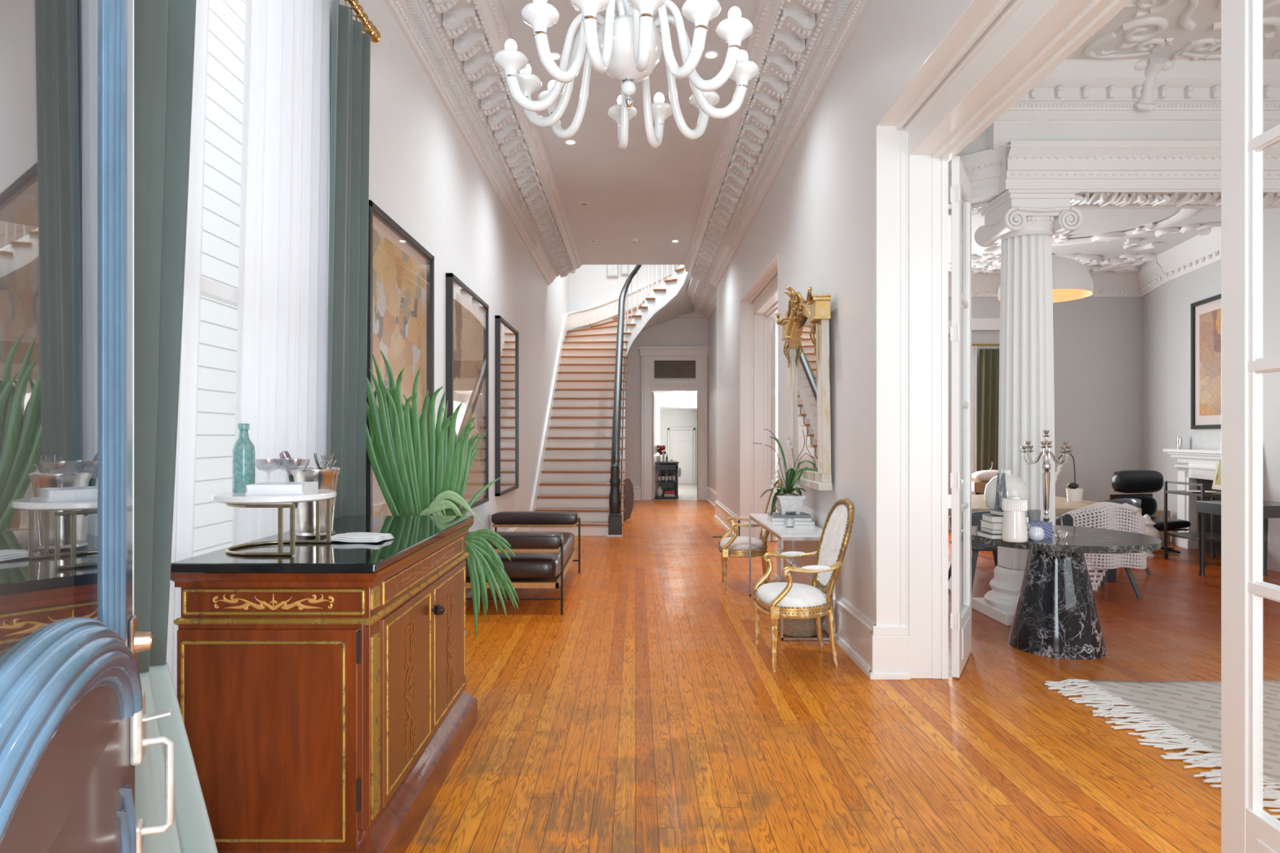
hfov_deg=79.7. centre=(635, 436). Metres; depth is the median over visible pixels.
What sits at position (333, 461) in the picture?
tongs
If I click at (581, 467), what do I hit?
staircase
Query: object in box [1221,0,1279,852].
door
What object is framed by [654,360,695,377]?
transom window
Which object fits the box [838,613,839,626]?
socket
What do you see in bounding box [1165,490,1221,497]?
shelf
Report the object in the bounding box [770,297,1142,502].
wall
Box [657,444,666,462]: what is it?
flowers
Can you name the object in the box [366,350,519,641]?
fan palm
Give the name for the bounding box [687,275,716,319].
trim
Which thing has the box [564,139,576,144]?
recessed light
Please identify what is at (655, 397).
door
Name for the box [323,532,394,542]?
folded napkin
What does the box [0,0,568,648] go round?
wall
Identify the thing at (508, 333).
mirror glass
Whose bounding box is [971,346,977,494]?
sheer curtain
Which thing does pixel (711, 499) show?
baseboard
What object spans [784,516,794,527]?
glass
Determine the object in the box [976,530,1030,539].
book
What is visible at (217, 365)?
window shutter
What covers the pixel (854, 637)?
baseboard
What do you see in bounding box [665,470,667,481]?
wine bottle
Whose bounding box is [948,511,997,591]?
tub chair
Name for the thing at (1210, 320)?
print
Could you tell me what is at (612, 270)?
framed sketch
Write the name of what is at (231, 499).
display riser
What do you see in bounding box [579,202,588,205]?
recessed light
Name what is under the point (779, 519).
book
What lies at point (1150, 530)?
ceramic urn
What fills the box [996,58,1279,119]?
trim
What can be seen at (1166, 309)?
wall
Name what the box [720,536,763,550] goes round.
seat cushion
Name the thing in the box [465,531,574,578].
seat cushion
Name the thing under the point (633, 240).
smoke detector
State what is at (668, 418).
wall
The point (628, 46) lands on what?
chandelier
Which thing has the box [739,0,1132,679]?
trim
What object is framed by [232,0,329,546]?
sheer curtain
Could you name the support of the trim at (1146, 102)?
attached to the ceiling at (1206, 13)
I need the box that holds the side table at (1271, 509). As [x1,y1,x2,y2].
[1196,500,1279,576]
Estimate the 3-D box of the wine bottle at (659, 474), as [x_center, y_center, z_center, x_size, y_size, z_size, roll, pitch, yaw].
[0.560,0.918,18.080,0.069,0.264,0.067,0,0,0]
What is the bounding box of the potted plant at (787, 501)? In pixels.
[755,429,806,515]
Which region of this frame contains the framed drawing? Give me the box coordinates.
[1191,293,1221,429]
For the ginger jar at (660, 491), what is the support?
on the bar cart
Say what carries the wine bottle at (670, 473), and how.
on the bar cart
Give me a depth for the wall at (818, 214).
5.37 m
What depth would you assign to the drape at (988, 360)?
11.76 m
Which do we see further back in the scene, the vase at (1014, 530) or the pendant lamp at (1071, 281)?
the pendant lamp at (1071, 281)
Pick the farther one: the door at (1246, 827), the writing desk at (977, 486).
the writing desk at (977, 486)
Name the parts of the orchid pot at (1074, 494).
stem, pot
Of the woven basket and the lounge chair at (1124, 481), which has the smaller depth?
the woven basket
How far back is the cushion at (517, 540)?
6.24 m
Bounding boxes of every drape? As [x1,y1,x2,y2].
[977,348,999,494]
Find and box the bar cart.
[654,461,679,498]
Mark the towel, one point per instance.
(679, 468)
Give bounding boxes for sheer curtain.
[166,0,208,695]
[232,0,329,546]
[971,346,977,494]
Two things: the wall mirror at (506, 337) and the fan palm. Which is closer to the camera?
the fan palm
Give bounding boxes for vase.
[983,469,1030,509]
[1001,495,1027,542]
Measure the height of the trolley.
0.924 m
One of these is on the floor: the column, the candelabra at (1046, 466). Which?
the column
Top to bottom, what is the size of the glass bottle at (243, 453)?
0.246 m
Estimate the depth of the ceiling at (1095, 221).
9.45 m
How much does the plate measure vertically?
0.020 m
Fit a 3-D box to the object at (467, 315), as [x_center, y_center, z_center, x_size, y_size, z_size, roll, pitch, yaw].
[-1.512,-0.340,6.990,0.055,1.980,1.540,0,0,0]
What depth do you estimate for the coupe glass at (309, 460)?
2.68 m
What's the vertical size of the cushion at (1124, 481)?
0.300 m
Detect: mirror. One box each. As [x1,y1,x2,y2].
[494,315,518,496]
[776,286,832,490]
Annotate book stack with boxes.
[663,490,675,496]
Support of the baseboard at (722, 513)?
attached to the wall at (818, 214)
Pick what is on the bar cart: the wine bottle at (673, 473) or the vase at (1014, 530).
the wine bottle at (673, 473)
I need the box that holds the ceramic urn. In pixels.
[1142,514,1159,558]
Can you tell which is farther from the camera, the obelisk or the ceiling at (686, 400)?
the ceiling at (686, 400)
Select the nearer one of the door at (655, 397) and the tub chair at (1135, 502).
the tub chair at (1135, 502)
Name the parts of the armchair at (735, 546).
leg, leg, arm, arm, seat rail, nailhead trim, leg, leg, frame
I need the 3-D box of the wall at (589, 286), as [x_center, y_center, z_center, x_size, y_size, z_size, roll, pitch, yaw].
[0.035,-2.150,17.675,3.650,7.200,0.150,0,0,0]
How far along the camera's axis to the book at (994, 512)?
5.10 m
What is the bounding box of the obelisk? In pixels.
[994,472,1006,509]
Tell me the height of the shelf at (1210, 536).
0.030 m
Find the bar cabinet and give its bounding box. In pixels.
[170,515,477,852]
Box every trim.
[383,0,581,284]
[638,346,708,500]
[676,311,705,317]
[684,0,872,288]
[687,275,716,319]
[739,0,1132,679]
[770,318,1060,530]
[948,110,1279,222]
[948,208,1221,297]
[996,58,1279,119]
[1084,0,1279,111]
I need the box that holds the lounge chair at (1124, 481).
[1109,470,1191,553]
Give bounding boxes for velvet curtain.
[133,0,217,852]
[326,0,370,518]
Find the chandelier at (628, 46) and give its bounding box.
[493,0,759,149]
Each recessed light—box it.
[551,51,561,60]
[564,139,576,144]
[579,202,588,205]
[703,50,719,58]
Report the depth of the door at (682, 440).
23.45 m
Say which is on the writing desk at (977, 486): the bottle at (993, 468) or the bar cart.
the bottle at (993, 468)
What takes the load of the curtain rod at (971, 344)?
attached to the wall at (1098, 341)
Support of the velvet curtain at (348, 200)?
hanging from the curtain rod at (369, 28)
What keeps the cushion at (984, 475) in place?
on the writing desk at (977, 486)
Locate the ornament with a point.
(1179, 439)
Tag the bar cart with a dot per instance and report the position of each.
(669, 465)
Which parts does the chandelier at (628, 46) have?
bulb, bulb, bulb, bulb, arm, arm, arm, arm, arm, bulb, stem, arm, lamp shade, arm, arm, bulb, arm, arm, arm, arm, bulb, bulb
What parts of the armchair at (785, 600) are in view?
leg, leg, arm, seat rail, nailhead trim, arm, leg, leg, frame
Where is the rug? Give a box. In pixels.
[1044,679,1279,818]
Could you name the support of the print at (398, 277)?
attached to the framed artwork at (401, 288)
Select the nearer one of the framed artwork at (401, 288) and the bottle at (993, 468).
the framed artwork at (401, 288)
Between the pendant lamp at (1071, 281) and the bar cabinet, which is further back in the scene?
the pendant lamp at (1071, 281)
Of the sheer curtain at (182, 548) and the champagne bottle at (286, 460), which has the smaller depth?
the sheer curtain at (182, 548)
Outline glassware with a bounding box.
[662,450,664,462]
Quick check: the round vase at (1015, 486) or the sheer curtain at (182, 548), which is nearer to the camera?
the sheer curtain at (182, 548)
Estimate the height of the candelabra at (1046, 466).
0.715 m
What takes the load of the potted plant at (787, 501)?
on the book at (775, 514)
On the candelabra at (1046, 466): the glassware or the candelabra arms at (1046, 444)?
the candelabra arms at (1046, 444)
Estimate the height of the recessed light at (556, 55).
0.006 m
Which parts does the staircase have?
newel post, handrail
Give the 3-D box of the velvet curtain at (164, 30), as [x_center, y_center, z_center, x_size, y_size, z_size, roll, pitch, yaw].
[-1.353,-0.365,2.193,0.520,3.610,0.324,0,0,45]
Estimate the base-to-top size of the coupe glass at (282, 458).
0.112 m
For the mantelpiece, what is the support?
on the floor
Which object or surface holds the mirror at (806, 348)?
attached to the wall at (818, 214)
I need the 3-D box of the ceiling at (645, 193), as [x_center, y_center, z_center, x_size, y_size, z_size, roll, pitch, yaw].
[0.035,-3.205,8.875,3.650,0.350,17.450,0,0,0]
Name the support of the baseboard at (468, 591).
attached to the wall at (424, 175)
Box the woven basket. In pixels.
[777,615,825,637]
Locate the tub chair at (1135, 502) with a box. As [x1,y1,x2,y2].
[1093,497,1151,575]
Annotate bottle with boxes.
[231,423,255,492]
[279,451,297,508]
[657,470,661,481]
[661,470,664,481]
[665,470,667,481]
[668,470,671,481]
[672,470,675,481]
[989,462,996,470]
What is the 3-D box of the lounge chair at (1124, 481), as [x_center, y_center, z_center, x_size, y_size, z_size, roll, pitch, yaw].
[6.558,0.937,9.770,0.720,1.014,0.649,0,0,-12]
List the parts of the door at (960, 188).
pane, pane, pane, pane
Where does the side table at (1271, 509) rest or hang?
on the floor
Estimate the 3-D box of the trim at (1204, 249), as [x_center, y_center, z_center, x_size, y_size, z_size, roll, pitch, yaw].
[5.015,-2.377,9.910,6.032,0.415,4.070,0,0,0]
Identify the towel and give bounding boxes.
[678,466,681,477]
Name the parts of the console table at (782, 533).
leg, leg, frame, leg, leg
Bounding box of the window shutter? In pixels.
[193,0,245,556]
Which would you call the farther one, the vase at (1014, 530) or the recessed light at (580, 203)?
the recessed light at (580, 203)
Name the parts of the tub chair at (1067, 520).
leg, leg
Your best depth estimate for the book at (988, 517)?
5.03 m
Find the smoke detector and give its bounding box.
[630,238,638,242]
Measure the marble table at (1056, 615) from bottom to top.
0.780 m
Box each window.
[200,276,238,306]
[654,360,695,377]
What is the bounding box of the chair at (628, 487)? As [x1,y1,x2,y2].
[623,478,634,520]
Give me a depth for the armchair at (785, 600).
4.85 m
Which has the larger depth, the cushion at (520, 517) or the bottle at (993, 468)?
the bottle at (993, 468)
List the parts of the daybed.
wood rail, arm rail, arm rail, leg, leg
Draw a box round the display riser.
[212,488,337,555]
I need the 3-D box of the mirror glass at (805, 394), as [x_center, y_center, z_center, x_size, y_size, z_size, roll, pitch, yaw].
[1.378,-0.309,6.180,0.005,1.200,0.990,-1,0,0]
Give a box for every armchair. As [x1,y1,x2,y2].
[717,479,782,592]
[752,498,854,672]
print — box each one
[373,227,424,515]
[453,290,483,498]
[1199,308,1221,415]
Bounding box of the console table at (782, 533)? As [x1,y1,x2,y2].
[748,513,835,640]
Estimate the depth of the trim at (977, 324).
11.84 m
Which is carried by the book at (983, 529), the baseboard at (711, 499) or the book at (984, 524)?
the book at (984, 524)
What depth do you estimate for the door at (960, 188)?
4.62 m
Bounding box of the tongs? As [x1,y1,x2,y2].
[313,453,336,468]
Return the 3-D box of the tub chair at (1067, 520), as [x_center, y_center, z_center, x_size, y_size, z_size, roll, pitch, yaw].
[4.250,1.062,7.147,0.624,0.786,0.575,0,0,0]
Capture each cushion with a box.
[465,531,564,548]
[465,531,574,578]
[491,511,578,524]
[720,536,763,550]
[756,582,826,607]
[817,503,848,585]
[971,470,998,481]
[1111,470,1164,493]
[1112,495,1157,515]
[1150,516,1191,528]
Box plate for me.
[1186,490,1216,493]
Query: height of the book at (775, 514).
0.022 m
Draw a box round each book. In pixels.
[767,511,811,518]
[767,518,814,525]
[768,515,811,521]
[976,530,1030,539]
[980,526,1028,534]
[981,513,1029,523]
[981,520,1027,529]
[989,509,1004,515]
[1027,520,1052,538]
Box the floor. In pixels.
[404,484,1279,852]
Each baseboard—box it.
[466,527,529,600]
[632,486,640,500]
[706,486,716,507]
[714,499,738,536]
[773,547,875,676]
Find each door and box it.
[0,0,173,852]
[652,392,659,499]
[667,427,695,484]
[771,315,777,541]
[950,155,971,678]
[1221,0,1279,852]
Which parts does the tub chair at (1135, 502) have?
leg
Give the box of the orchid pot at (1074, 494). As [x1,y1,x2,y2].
[1054,453,1084,502]
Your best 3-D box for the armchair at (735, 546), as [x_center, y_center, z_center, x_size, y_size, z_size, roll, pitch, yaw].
[1.104,0.927,7.395,0.632,1.050,0.653,0,0,4]
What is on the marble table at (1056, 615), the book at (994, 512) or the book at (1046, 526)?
the book at (1046, 526)
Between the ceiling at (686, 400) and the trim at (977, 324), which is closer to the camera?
the trim at (977, 324)
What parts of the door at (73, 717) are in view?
pane, arched panel, arched moulding, lock rail, glass moulding, panel moulding, frame, cylinder plate, latch plate, plate, pull handle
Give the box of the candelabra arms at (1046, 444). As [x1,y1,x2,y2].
[1020,430,1072,464]
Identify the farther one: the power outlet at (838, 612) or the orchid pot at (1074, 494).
the orchid pot at (1074, 494)
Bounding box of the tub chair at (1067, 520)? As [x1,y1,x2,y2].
[1055,511,1142,599]
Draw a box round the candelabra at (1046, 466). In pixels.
[1020,430,1072,532]
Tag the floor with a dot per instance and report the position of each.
(647, 715)
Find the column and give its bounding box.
[971,189,1082,626]
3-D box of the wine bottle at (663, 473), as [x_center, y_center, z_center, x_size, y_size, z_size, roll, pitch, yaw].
[0.645,0.903,18.080,0.069,0.294,0.067,0,0,0]
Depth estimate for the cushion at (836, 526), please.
5.00 m
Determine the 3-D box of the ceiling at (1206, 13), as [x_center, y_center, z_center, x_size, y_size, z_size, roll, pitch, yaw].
[4.480,-2.920,3.525,5.240,0.100,5.850,0,0,0]
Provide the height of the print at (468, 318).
1.770 m
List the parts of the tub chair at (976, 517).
leg, seat, leg, leg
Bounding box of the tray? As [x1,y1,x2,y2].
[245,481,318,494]
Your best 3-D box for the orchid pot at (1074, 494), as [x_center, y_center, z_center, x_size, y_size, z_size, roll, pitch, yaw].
[4.665,0.437,8.300,0.341,0.526,0.170,0,0,0]
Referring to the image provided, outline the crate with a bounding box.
[1149,509,1170,543]
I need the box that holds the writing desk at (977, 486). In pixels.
[971,480,988,494]
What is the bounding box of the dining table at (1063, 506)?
[948,494,1142,582]
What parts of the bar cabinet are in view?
door moulding, door, frieze moulding, crown moulding, door, door moulding, drawer moulding, drawer, knob, door, door moulding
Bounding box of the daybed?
[465,511,580,615]
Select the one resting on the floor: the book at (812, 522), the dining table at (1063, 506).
the dining table at (1063, 506)
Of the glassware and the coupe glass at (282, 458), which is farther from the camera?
the glassware
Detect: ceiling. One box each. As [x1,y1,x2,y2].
[498,0,759,264]
[652,391,697,409]
[948,208,1221,271]
[1066,0,1279,58]
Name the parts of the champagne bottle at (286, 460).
bottle glass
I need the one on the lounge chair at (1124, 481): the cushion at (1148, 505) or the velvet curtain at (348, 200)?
the cushion at (1148, 505)
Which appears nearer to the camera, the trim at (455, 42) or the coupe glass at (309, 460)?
the coupe glass at (309, 460)
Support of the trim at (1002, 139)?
attached to the wall at (1166, 309)
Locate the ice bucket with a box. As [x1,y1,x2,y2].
[289,466,341,538]
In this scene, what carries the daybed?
on the floor
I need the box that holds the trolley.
[1163,480,1221,566]
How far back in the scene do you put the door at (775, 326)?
10.62 m
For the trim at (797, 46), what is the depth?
6.63 m
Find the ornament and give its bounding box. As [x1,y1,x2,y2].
[1176,436,1182,448]
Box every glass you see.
[273,457,302,470]
[280,459,310,471]
[500,320,516,492]
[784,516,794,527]
[793,322,817,472]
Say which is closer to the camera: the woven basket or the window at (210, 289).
the window at (210, 289)
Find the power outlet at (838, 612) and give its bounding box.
[837,611,840,629]
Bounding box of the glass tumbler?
[1026,509,1040,520]
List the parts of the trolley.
post, rail, post, post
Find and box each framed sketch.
[606,264,618,276]
[621,264,628,274]
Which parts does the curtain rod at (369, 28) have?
rod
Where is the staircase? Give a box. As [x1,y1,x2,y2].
[529,264,696,537]
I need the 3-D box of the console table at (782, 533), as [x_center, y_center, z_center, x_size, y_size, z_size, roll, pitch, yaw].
[1.225,1.075,6.220,0.390,0.750,1.540,0,0,0]
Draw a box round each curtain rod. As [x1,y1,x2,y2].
[344,0,380,43]
[971,343,999,345]
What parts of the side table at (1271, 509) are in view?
leg, leg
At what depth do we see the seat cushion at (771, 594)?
4.84 m
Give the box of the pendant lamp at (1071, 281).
[997,255,1093,302]
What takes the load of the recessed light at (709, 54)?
in the ceiling at (645, 193)
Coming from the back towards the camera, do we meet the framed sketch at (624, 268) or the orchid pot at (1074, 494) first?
the framed sketch at (624, 268)
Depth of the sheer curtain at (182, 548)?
2.70 m
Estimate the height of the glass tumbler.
0.170 m
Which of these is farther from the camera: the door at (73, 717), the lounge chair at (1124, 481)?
the lounge chair at (1124, 481)
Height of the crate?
0.450 m
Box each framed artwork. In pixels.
[365,200,434,515]
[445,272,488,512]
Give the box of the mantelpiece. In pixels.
[1163,448,1221,555]
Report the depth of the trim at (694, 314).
17.48 m
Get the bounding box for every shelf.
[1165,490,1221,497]
[1165,532,1221,542]
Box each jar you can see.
[657,486,662,496]
[1027,526,1044,541]
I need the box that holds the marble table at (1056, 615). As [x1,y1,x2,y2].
[971,524,1161,659]
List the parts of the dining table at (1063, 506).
leg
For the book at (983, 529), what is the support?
on the book at (981, 534)
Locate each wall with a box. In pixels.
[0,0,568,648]
[568,264,707,500]
[659,409,697,484]
[707,0,972,671]
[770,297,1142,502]
[1142,208,1279,572]

